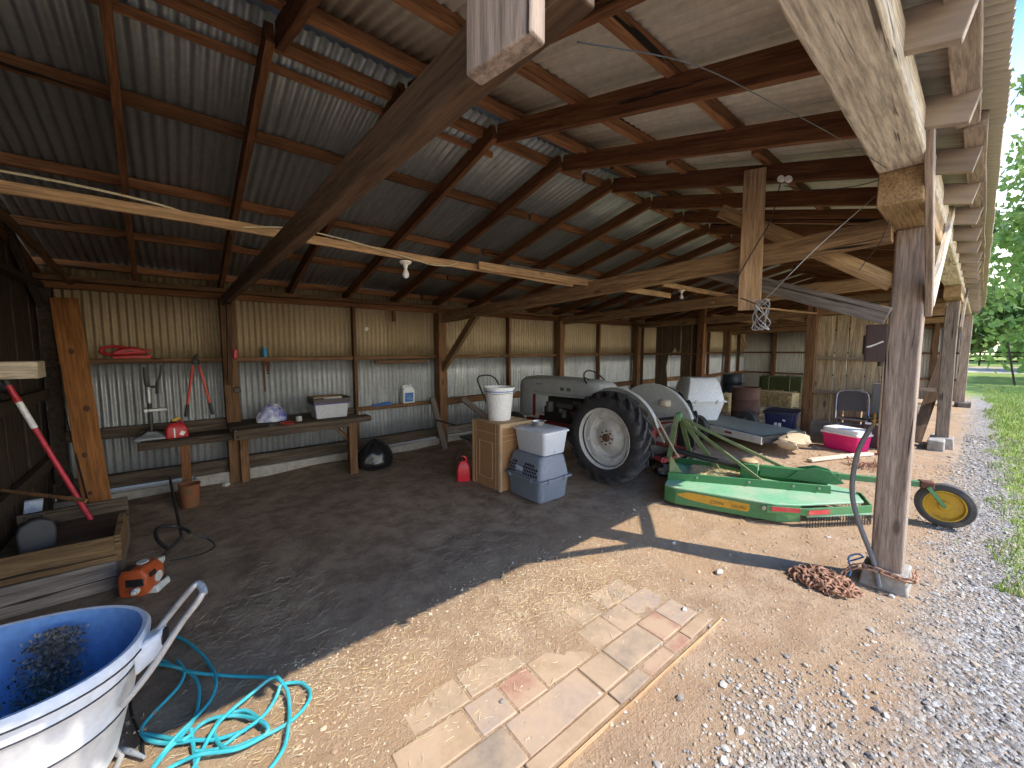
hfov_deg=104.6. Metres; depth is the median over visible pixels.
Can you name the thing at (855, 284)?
tie beam
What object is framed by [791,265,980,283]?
rafter
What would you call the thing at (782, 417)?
tote
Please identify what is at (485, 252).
roof purlin
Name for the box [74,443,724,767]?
straw
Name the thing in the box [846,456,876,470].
pile
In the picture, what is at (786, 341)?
wall
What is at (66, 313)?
plank
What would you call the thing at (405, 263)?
light bulb
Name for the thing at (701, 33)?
roof metal
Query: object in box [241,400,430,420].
wall rail
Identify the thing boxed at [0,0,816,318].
roof metal
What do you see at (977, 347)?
tree
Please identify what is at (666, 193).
roof purlin
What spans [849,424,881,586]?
hose
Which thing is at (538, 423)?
metal bowl
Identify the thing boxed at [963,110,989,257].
roof purlin
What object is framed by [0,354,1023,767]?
ground
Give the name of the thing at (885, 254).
rafter
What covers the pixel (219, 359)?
wall rail
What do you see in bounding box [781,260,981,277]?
rafter
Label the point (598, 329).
stud
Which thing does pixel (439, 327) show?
post
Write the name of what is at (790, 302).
rafter
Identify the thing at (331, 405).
storage bin
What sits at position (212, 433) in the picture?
workbench
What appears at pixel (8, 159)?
purlin
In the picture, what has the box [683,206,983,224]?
rafter
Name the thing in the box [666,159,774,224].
roof purlin
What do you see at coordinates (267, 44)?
rafter
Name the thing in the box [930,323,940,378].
stud
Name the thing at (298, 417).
glass jar
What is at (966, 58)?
roof purlin
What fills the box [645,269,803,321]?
rafter
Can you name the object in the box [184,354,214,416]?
pruning shears
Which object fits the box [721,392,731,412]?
hay bale
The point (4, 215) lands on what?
knee brace
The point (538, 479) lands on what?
pet carrier
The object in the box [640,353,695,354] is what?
rail
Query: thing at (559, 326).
post
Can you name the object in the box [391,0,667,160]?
roof purlin
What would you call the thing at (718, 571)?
stone
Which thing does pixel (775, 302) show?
rafter
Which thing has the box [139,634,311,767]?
garden hose
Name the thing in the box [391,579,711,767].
paving
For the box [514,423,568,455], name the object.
tote
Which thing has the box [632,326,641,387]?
post
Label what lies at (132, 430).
wall rail
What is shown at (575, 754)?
paving edge
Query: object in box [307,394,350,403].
lid
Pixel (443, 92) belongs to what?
tie beam
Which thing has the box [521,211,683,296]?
rafter
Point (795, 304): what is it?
rafter
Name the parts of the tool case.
case handle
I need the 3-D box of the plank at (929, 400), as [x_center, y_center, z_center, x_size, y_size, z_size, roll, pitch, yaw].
[7.390,0.205,6.983,1.224,1.564,0.164,-3,6,-29]
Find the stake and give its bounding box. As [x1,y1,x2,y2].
[1006,342,1015,385]
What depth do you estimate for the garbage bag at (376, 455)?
5.42 m
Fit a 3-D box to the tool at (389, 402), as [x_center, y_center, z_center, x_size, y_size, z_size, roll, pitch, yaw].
[-2.098,0.322,6.403,0.328,0.055,0.060,-4,7,-40]
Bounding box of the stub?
[0,361,45,379]
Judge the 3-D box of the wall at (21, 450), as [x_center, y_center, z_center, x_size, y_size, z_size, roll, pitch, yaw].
[-2.968,-0.176,1.828,0.040,3.388,5.932,-4,7,-40]
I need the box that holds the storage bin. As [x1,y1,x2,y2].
[307,394,350,418]
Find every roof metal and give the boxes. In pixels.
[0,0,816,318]
[318,0,1016,306]
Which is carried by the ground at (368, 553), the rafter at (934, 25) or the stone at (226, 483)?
the stone at (226, 483)
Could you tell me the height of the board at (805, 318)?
0.206 m
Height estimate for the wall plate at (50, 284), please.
0.074 m
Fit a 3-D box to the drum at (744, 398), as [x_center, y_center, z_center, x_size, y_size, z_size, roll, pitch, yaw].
[5.402,0.472,9.169,0.598,0.806,0.598,-4,7,-40]
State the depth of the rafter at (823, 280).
7.70 m
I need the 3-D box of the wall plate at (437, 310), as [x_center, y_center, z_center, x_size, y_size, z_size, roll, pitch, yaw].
[1.030,-1.444,8.898,6.200,0.078,0.067,-4,7,-40]
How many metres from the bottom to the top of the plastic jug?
0.310 m
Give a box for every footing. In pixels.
[810,419,945,451]
[859,555,911,597]
[930,434,953,449]
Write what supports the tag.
attached to the post at (231, 399)
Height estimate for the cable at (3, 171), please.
0.048 m
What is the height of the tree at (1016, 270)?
19.371 m
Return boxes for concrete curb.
[53,431,471,508]
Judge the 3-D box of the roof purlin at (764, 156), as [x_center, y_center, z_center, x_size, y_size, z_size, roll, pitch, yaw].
[3.479,-1.817,4.297,4.550,0.081,0.058,-4,7,-40]
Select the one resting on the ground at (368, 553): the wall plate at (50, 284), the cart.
the cart
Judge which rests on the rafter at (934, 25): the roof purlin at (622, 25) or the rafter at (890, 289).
the roof purlin at (622, 25)
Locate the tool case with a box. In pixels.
[14,512,56,553]
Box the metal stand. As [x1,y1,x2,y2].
[134,365,166,441]
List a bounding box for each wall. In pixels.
[0,237,55,550]
[35,265,744,481]
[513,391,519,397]
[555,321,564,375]
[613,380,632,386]
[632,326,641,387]
[640,324,697,386]
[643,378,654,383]
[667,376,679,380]
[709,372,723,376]
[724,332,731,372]
[743,302,960,400]
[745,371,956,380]
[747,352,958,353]
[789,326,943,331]
[812,301,889,423]
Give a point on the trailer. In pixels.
(745, 425)
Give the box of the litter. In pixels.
[688,458,739,477]
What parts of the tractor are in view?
radiator frame, frame rail, lift arm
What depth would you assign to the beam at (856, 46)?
1.45 m
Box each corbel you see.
[876,163,943,245]
[943,285,964,303]
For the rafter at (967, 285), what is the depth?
8.02 m
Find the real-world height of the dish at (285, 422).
0.022 m
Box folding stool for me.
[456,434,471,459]
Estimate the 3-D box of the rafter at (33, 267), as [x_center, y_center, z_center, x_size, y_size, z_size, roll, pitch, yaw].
[-3.661,-1.452,2.602,0.048,1.058,3.783,-4,7,-40]
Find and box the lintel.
[844,289,943,302]
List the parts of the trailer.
rail, deck frame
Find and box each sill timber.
[53,427,436,494]
[448,412,543,434]
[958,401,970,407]
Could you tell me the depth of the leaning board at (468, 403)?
6.89 m
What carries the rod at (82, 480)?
on the ground at (368, 553)
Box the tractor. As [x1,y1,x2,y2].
[511,370,699,484]
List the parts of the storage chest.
chest lid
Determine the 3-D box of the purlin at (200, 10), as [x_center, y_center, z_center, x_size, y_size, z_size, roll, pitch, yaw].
[-0.952,-1.967,2.583,4.300,0.084,0.061,-4,7,-40]
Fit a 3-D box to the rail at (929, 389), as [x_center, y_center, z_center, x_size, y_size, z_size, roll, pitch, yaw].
[7.083,0.082,7.025,0.041,0.070,0.702,-5,7,-44]
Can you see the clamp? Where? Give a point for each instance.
(267, 363)
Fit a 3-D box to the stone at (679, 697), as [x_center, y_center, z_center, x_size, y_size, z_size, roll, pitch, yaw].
[0.811,1.520,1.919,0.037,0.024,0.033,-2,5,-20]
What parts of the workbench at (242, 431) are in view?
leg, leg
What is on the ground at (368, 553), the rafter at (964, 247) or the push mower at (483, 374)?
the push mower at (483, 374)
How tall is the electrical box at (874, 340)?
0.650 m
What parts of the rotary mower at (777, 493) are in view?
mast leg, mast plate, mast leg, mast leg, deck rail, deck rail, deck plate, chain rail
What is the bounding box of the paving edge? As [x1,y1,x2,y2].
[558,617,722,767]
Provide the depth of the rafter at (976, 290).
8.59 m
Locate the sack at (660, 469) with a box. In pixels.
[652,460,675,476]
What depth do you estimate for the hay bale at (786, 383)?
11.83 m
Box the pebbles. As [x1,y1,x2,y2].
[273,443,955,767]
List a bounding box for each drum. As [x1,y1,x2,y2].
[722,373,741,393]
[731,386,760,419]
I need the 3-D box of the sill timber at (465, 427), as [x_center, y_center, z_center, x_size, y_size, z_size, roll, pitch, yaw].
[1.023,0.683,9.094,6.200,0.157,0.108,-4,7,-40]
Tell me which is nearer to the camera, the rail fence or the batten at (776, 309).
the batten at (776, 309)
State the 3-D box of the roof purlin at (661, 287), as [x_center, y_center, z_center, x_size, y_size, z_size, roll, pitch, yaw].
[4.825,-2.176,9.772,4.600,0.087,0.061,-4,7,-40]
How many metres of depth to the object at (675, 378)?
12.44 m
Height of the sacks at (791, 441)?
0.234 m
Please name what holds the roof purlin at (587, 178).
attached to the rafter at (678, 218)
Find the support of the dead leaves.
on the cart
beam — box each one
[0,180,572,286]
[221,0,593,304]
[442,219,893,322]
[560,278,891,324]
[638,298,945,327]
[692,308,944,331]
[729,317,944,334]
[775,0,971,314]
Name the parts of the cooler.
handle, lid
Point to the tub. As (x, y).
(80, 725)
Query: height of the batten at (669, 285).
0.075 m
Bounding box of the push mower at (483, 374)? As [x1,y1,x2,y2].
[477,374,499,401]
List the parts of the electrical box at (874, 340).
lever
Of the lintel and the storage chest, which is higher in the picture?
the lintel
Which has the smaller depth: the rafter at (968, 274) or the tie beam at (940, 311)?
the rafter at (968, 274)
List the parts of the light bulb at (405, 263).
glass bulb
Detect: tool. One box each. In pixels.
[117,477,214,597]
[372,401,392,406]
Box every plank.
[49,297,111,503]
[914,351,940,443]
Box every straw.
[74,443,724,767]
[113,508,738,767]
[721,404,843,426]
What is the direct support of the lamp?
attached to the tractor
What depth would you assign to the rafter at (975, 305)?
11.09 m
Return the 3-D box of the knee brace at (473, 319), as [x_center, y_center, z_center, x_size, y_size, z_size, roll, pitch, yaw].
[-0.878,-0.659,6.505,0.061,0.958,1.086,-4,7,-40]
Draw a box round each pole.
[0,379,93,519]
[1,488,87,501]
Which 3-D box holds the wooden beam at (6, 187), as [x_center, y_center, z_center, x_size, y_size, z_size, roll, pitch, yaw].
[-0.999,-0.984,2.920,4.350,0.066,0.040,-4,6,-40]
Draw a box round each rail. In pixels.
[0,389,49,416]
[0,454,55,517]
[58,353,633,364]
[65,417,225,442]
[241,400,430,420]
[447,394,485,404]
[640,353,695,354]
[813,390,871,396]
[919,387,937,391]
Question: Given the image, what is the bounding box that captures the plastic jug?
[401,384,414,402]
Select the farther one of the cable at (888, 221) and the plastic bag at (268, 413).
the plastic bag at (268, 413)
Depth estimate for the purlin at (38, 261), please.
4.72 m
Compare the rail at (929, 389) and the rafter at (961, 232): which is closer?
the rafter at (961, 232)
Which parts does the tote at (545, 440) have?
tote lid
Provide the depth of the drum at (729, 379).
12.90 m
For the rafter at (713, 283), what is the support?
on the wall plate at (440, 306)
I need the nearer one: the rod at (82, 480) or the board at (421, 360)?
the rod at (82, 480)
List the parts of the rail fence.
rail, rail, rail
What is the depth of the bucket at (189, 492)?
4.22 m
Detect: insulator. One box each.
[777,175,784,182]
[784,175,792,182]
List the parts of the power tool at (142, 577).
fuel tank, loop handle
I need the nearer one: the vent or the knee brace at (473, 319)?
the vent
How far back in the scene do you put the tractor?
5.22 m
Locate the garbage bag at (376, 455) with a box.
[358,437,393,470]
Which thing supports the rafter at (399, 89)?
on the wall plate at (39, 276)
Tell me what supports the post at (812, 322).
on the ground at (368, 553)
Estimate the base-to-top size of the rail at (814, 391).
0.055 m
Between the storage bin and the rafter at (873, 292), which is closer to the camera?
the storage bin
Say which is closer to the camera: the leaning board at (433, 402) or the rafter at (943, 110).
the rafter at (943, 110)
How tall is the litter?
0.048 m
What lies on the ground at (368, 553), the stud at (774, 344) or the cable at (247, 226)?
the stud at (774, 344)
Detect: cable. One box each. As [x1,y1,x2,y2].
[0,169,180,210]
[99,345,151,358]
[243,226,415,259]
[416,260,457,265]
[577,41,885,167]
[733,182,780,307]
[756,195,876,304]
[785,180,877,190]
[859,221,888,269]
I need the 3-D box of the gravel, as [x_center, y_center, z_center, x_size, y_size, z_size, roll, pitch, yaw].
[4.541,1.242,5.053,10.533,0.052,3.159,-4,7,-40]
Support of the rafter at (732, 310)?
on the wall plate
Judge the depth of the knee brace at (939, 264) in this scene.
2.93 m
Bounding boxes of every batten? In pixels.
[477,261,670,297]
[506,264,597,279]
[662,283,729,295]
[709,302,817,313]
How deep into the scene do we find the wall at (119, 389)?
5.65 m
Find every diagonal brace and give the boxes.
[705,271,892,323]
[717,204,892,290]
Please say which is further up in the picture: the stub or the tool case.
the stub
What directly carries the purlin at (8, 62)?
attached to the rafter at (546, 173)
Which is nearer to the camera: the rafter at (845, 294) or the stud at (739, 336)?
the rafter at (845, 294)
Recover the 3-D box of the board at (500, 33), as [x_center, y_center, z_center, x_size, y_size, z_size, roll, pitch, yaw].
[-0.012,-0.913,0.593,0.152,0.828,0.057,4,7,41]
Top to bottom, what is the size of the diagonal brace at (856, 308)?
0.577 m
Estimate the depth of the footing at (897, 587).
2.77 m
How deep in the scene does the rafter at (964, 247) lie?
4.30 m
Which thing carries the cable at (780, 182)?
attached to the board at (754, 180)
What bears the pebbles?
on the ground at (368, 553)
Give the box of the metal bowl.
[532,420,545,426]
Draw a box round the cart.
[0,580,207,767]
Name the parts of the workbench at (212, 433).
rail, rail, leg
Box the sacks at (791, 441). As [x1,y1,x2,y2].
[774,432,811,449]
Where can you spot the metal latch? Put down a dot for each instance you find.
(236, 389)
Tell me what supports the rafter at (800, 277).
on the wall plate
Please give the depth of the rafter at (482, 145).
3.79 m
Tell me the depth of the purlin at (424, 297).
7.24 m
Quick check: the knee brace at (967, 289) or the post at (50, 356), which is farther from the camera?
the knee brace at (967, 289)
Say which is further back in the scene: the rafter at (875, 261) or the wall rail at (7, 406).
the rafter at (875, 261)
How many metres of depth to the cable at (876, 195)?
2.55 m
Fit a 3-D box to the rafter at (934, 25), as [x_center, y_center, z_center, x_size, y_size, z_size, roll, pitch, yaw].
[0.697,-1.580,2.205,0.047,0.731,2.509,-4,7,-40]
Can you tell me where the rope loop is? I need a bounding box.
[847,553,864,575]
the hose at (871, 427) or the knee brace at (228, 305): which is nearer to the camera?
the hose at (871, 427)
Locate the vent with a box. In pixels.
[120,565,136,571]
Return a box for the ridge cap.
[245,0,692,210]
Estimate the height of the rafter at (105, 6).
1.052 m
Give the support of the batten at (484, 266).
on the tie beam at (869, 234)
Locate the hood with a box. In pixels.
[532,375,616,398]
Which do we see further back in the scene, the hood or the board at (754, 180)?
the hood
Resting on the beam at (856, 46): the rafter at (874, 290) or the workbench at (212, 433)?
the rafter at (874, 290)
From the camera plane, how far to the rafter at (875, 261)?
5.83 m
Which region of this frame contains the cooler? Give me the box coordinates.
[821,425,873,452]
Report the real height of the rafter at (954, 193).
0.734 m
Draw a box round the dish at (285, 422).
[280,421,295,424]
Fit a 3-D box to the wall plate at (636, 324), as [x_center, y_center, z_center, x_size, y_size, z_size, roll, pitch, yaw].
[6.521,-1.854,13.536,8.200,0.077,0.067,-4,7,-40]
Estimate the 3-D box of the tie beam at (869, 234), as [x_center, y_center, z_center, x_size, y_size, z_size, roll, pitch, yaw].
[0.616,-1.065,4.735,0.108,0.390,5.706,-4,7,-40]
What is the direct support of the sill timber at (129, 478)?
attached to the wall at (119, 389)
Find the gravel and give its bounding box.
[465,434,1023,767]
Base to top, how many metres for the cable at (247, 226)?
0.079 m
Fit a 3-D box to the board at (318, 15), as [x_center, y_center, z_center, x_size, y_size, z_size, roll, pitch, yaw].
[0.228,-1.971,3.048,3.500,0.052,0.022,-4,7,-40]
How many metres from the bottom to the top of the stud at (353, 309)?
2.220 m
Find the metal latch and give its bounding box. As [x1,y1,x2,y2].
[233,387,240,392]
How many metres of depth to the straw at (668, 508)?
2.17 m
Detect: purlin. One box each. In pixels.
[0,51,527,218]
[0,151,479,254]
[9,214,446,279]
[31,256,419,298]
[152,0,581,179]
[260,0,607,167]
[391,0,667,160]
[422,295,583,312]
[447,275,621,302]
[482,249,660,287]
[528,213,675,260]
[582,173,739,246]
[599,11,751,150]
[610,166,730,223]
[622,300,691,310]
[660,286,714,297]
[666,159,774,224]
[751,149,840,225]
[943,0,983,128]
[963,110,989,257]
[979,254,984,290]
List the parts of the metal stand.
arm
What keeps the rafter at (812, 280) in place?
on the wall plate
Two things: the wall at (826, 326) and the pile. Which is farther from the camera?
the wall at (826, 326)
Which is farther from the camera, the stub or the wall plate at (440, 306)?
the wall plate at (440, 306)
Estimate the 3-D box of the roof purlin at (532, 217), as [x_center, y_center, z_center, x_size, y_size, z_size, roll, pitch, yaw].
[1.948,-2.083,6.085,4.550,0.084,0.059,-4,7,-40]
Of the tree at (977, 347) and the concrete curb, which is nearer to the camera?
the concrete curb
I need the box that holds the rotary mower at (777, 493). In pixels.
[664,412,978,527]
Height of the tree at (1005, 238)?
20.970 m
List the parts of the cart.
stand leg, handle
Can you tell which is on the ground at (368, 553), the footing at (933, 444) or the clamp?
the footing at (933, 444)
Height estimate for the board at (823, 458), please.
0.037 m
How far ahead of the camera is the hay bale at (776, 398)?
11.53 m
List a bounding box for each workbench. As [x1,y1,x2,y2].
[138,423,231,482]
[227,413,370,482]
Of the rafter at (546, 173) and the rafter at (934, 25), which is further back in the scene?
the rafter at (546, 173)
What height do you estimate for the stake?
2.016 m
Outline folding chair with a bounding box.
[834,389,869,424]
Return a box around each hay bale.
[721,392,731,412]
[759,374,802,392]
[760,389,799,407]
[799,392,801,405]
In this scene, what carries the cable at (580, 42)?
hanging from the beam at (856, 46)
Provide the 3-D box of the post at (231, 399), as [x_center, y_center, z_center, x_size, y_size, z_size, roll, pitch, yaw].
[-3.562,0.112,5.032,0.153,2.350,0.166,-4,7,-40]
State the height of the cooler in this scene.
0.370 m
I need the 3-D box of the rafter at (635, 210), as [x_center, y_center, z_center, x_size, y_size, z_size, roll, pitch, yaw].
[0.380,-1.754,6.017,0.049,1.054,3.783,-4,7,-40]
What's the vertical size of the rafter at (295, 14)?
0.734 m
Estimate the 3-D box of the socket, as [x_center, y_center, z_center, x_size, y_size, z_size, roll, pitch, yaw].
[-1.395,1.021,1.531,0.085,0.143,0.090,-2,6,-26]
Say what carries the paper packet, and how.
attached to the wall at (21, 450)
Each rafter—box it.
[0,218,39,272]
[98,0,137,280]
[218,20,274,287]
[275,0,321,52]
[285,82,404,293]
[342,124,496,297]
[390,155,562,301]
[407,0,645,87]
[432,178,612,304]
[468,197,652,307]
[495,0,978,144]
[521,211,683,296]
[527,223,709,312]
[552,235,731,314]
[561,87,982,171]
[574,247,739,314]
[606,277,708,311]
[612,145,982,192]
[615,265,772,319]
[629,264,792,320]
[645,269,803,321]
[650,182,980,209]
[662,274,813,320]
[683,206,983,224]
[684,278,821,318]
[706,300,797,326]
[707,281,822,316]
[708,223,982,240]
[717,292,848,325]
[724,299,789,315]
[730,235,981,253]
[733,293,854,324]
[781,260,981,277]
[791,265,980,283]
[804,270,980,288]
[805,257,981,271]
[812,274,981,292]
[822,279,980,295]
[844,249,982,263]
[849,292,980,306]
[855,294,979,308]
[856,291,980,304]
[865,289,980,301]
[879,288,980,298]
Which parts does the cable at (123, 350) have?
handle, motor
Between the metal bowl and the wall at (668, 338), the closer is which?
the metal bowl
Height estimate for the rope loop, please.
0.129 m
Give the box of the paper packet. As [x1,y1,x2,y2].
[23,498,42,513]
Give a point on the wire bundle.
(757, 318)
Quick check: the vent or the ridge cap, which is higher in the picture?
the ridge cap
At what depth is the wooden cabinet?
4.75 m
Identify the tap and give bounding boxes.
[865,413,879,426]
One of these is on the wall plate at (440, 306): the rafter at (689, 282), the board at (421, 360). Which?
the rafter at (689, 282)
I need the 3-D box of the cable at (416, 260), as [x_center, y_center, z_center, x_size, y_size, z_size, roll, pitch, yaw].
[-0.596,-0.980,3.195,0.382,0.058,0.020,-4,6,-39]
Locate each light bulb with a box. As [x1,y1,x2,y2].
[399,260,411,277]
[678,290,684,298]
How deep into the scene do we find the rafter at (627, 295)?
8.53 m
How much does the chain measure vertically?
0.175 m
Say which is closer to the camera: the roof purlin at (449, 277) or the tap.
the tap
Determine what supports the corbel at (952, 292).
on the post at (952, 311)
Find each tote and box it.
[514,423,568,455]
[763,407,800,428]
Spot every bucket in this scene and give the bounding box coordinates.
[177,479,200,507]
[484,385,514,420]
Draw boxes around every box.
[0,496,130,619]
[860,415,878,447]
[862,324,887,365]
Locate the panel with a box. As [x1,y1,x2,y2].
[871,383,880,414]
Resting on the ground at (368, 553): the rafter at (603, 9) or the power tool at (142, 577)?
the power tool at (142, 577)
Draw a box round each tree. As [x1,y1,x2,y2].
[969,68,1023,373]
[969,202,1023,358]
[994,227,1023,359]
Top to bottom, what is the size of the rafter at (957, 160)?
0.733 m
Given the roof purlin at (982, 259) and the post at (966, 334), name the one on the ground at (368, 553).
the post at (966, 334)
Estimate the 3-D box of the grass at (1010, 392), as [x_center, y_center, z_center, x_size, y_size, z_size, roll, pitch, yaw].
[13.241,0.775,9.706,24.060,0.151,2.814,-4,7,-40]
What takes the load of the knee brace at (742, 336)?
attached to the stud at (739, 336)
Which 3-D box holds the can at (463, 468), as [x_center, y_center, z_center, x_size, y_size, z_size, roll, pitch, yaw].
[-0.627,1.076,5.090,0.170,0.320,0.150,-1,5,-12]
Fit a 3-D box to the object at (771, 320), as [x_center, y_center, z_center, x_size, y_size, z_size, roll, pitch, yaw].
[6.320,-1.666,10.104,3.150,0.108,0.054,-4,6,-40]
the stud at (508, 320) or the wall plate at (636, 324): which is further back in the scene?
the wall plate at (636, 324)
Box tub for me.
[0,605,150,767]
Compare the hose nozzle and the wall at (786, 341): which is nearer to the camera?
the hose nozzle
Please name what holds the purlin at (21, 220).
attached to the rafter at (546, 173)
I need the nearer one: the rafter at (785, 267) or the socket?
the socket
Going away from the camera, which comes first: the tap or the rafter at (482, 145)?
the tap
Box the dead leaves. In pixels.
[0,623,156,744]
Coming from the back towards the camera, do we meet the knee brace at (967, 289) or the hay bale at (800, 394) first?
the hay bale at (800, 394)
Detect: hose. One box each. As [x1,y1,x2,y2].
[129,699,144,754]
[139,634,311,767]
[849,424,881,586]
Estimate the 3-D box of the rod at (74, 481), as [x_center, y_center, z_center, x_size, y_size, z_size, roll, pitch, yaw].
[-4.302,0.785,3.841,0.681,1.020,0.017,2,5,23]
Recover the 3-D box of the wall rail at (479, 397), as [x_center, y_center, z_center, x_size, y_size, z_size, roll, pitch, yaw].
[-0.701,0.269,7.606,1.540,0.125,0.078,-5,7,-40]
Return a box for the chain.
[788,563,918,598]
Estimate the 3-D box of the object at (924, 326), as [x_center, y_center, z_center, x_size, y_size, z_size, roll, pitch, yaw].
[11.472,-1.905,13.942,0.085,0.066,5.800,-4,7,-40]
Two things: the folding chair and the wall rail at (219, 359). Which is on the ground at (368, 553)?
the folding chair
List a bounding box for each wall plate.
[0,261,43,287]
[32,272,438,308]
[39,280,435,312]
[436,309,635,325]
[438,305,638,323]
[636,324,728,331]
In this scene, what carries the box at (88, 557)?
on the ground at (368, 553)
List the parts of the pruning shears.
handle, handle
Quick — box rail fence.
[969,351,1023,365]
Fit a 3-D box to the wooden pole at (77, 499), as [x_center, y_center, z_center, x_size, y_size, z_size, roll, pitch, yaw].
[-3.653,0.821,2.973,0.988,0.108,0.030,0,5,4]
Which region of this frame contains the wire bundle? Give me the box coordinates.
[751,299,770,330]
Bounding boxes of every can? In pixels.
[164,417,188,438]
[262,346,267,356]
[456,456,469,481]
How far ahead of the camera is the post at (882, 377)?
6.29 m
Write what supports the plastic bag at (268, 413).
on the workbench at (242, 431)
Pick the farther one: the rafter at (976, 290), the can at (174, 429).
the rafter at (976, 290)
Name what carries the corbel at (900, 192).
on the post at (903, 351)
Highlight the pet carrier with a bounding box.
[505,449,571,503]
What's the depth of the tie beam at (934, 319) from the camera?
13.39 m
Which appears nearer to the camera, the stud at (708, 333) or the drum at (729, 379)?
the drum at (729, 379)
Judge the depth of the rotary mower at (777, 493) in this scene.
4.08 m
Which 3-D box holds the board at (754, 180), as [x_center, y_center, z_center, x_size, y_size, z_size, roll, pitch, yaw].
[1.839,-1.101,3.034,0.154,1.061,0.075,2,6,25]
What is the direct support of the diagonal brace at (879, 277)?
attached to the post at (903, 351)
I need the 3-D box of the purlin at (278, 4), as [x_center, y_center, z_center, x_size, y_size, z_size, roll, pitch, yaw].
[-0.733,-1.944,2.325,4.300,0.082,0.059,-4,7,-40]
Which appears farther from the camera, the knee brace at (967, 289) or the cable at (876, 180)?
the knee brace at (967, 289)
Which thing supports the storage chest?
on the trailer
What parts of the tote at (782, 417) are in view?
lid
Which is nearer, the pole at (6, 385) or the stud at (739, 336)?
the pole at (6, 385)
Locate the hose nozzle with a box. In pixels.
[118,745,145,758]
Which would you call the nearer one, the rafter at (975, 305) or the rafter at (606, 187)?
the rafter at (606, 187)
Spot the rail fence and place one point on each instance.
(980, 360)
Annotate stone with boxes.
[222,482,230,486]
[676,693,683,700]
[715,568,722,574]
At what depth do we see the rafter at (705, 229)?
6.16 m
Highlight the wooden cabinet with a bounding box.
[472,416,531,492]
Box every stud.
[350,306,359,450]
[506,317,510,385]
[596,323,600,379]
[706,332,710,376]
[736,334,740,373]
[771,332,776,375]
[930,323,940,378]
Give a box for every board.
[85,0,492,157]
[284,0,642,177]
[374,359,427,363]
[429,397,447,448]
[460,396,487,416]
[467,0,544,84]
[737,167,766,310]
[749,315,837,323]
[806,452,873,461]
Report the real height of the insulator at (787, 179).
0.044 m
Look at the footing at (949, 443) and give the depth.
6.66 m
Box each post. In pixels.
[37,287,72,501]
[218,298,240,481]
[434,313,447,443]
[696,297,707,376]
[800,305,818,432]
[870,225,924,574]
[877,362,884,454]
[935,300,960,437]
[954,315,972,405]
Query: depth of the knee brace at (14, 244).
3.53 m
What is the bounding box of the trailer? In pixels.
[698,411,805,443]
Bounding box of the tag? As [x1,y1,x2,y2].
[233,349,237,358]
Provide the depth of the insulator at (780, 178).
2.81 m
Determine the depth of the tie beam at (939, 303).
8.82 m
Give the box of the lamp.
[659,399,670,406]
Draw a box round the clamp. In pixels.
[262,360,269,391]
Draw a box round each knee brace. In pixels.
[0,205,74,284]
[1,219,43,306]
[226,303,232,384]
[442,313,478,371]
[740,334,747,348]
[924,129,935,316]
[933,206,954,306]
[959,288,968,331]
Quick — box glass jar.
[295,414,301,420]
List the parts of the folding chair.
backrest, seat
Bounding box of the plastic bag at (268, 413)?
[256,403,286,422]
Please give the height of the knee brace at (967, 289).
0.876 m
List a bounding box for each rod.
[47,411,84,502]
[58,385,88,502]
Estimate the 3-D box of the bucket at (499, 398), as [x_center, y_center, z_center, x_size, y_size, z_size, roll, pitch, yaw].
[-0.156,0.235,4.924,0.387,0.408,0.388,-4,7,-40]
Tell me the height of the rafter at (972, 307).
0.735 m
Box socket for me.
[134,625,165,674]
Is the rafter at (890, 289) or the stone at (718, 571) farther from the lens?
the rafter at (890, 289)
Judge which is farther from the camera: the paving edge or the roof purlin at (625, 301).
the roof purlin at (625, 301)
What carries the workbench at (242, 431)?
on the ground at (368, 553)
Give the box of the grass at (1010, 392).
[955,384,1023,597]
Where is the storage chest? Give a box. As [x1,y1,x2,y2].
[675,377,726,419]
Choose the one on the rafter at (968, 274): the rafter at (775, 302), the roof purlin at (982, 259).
the roof purlin at (982, 259)

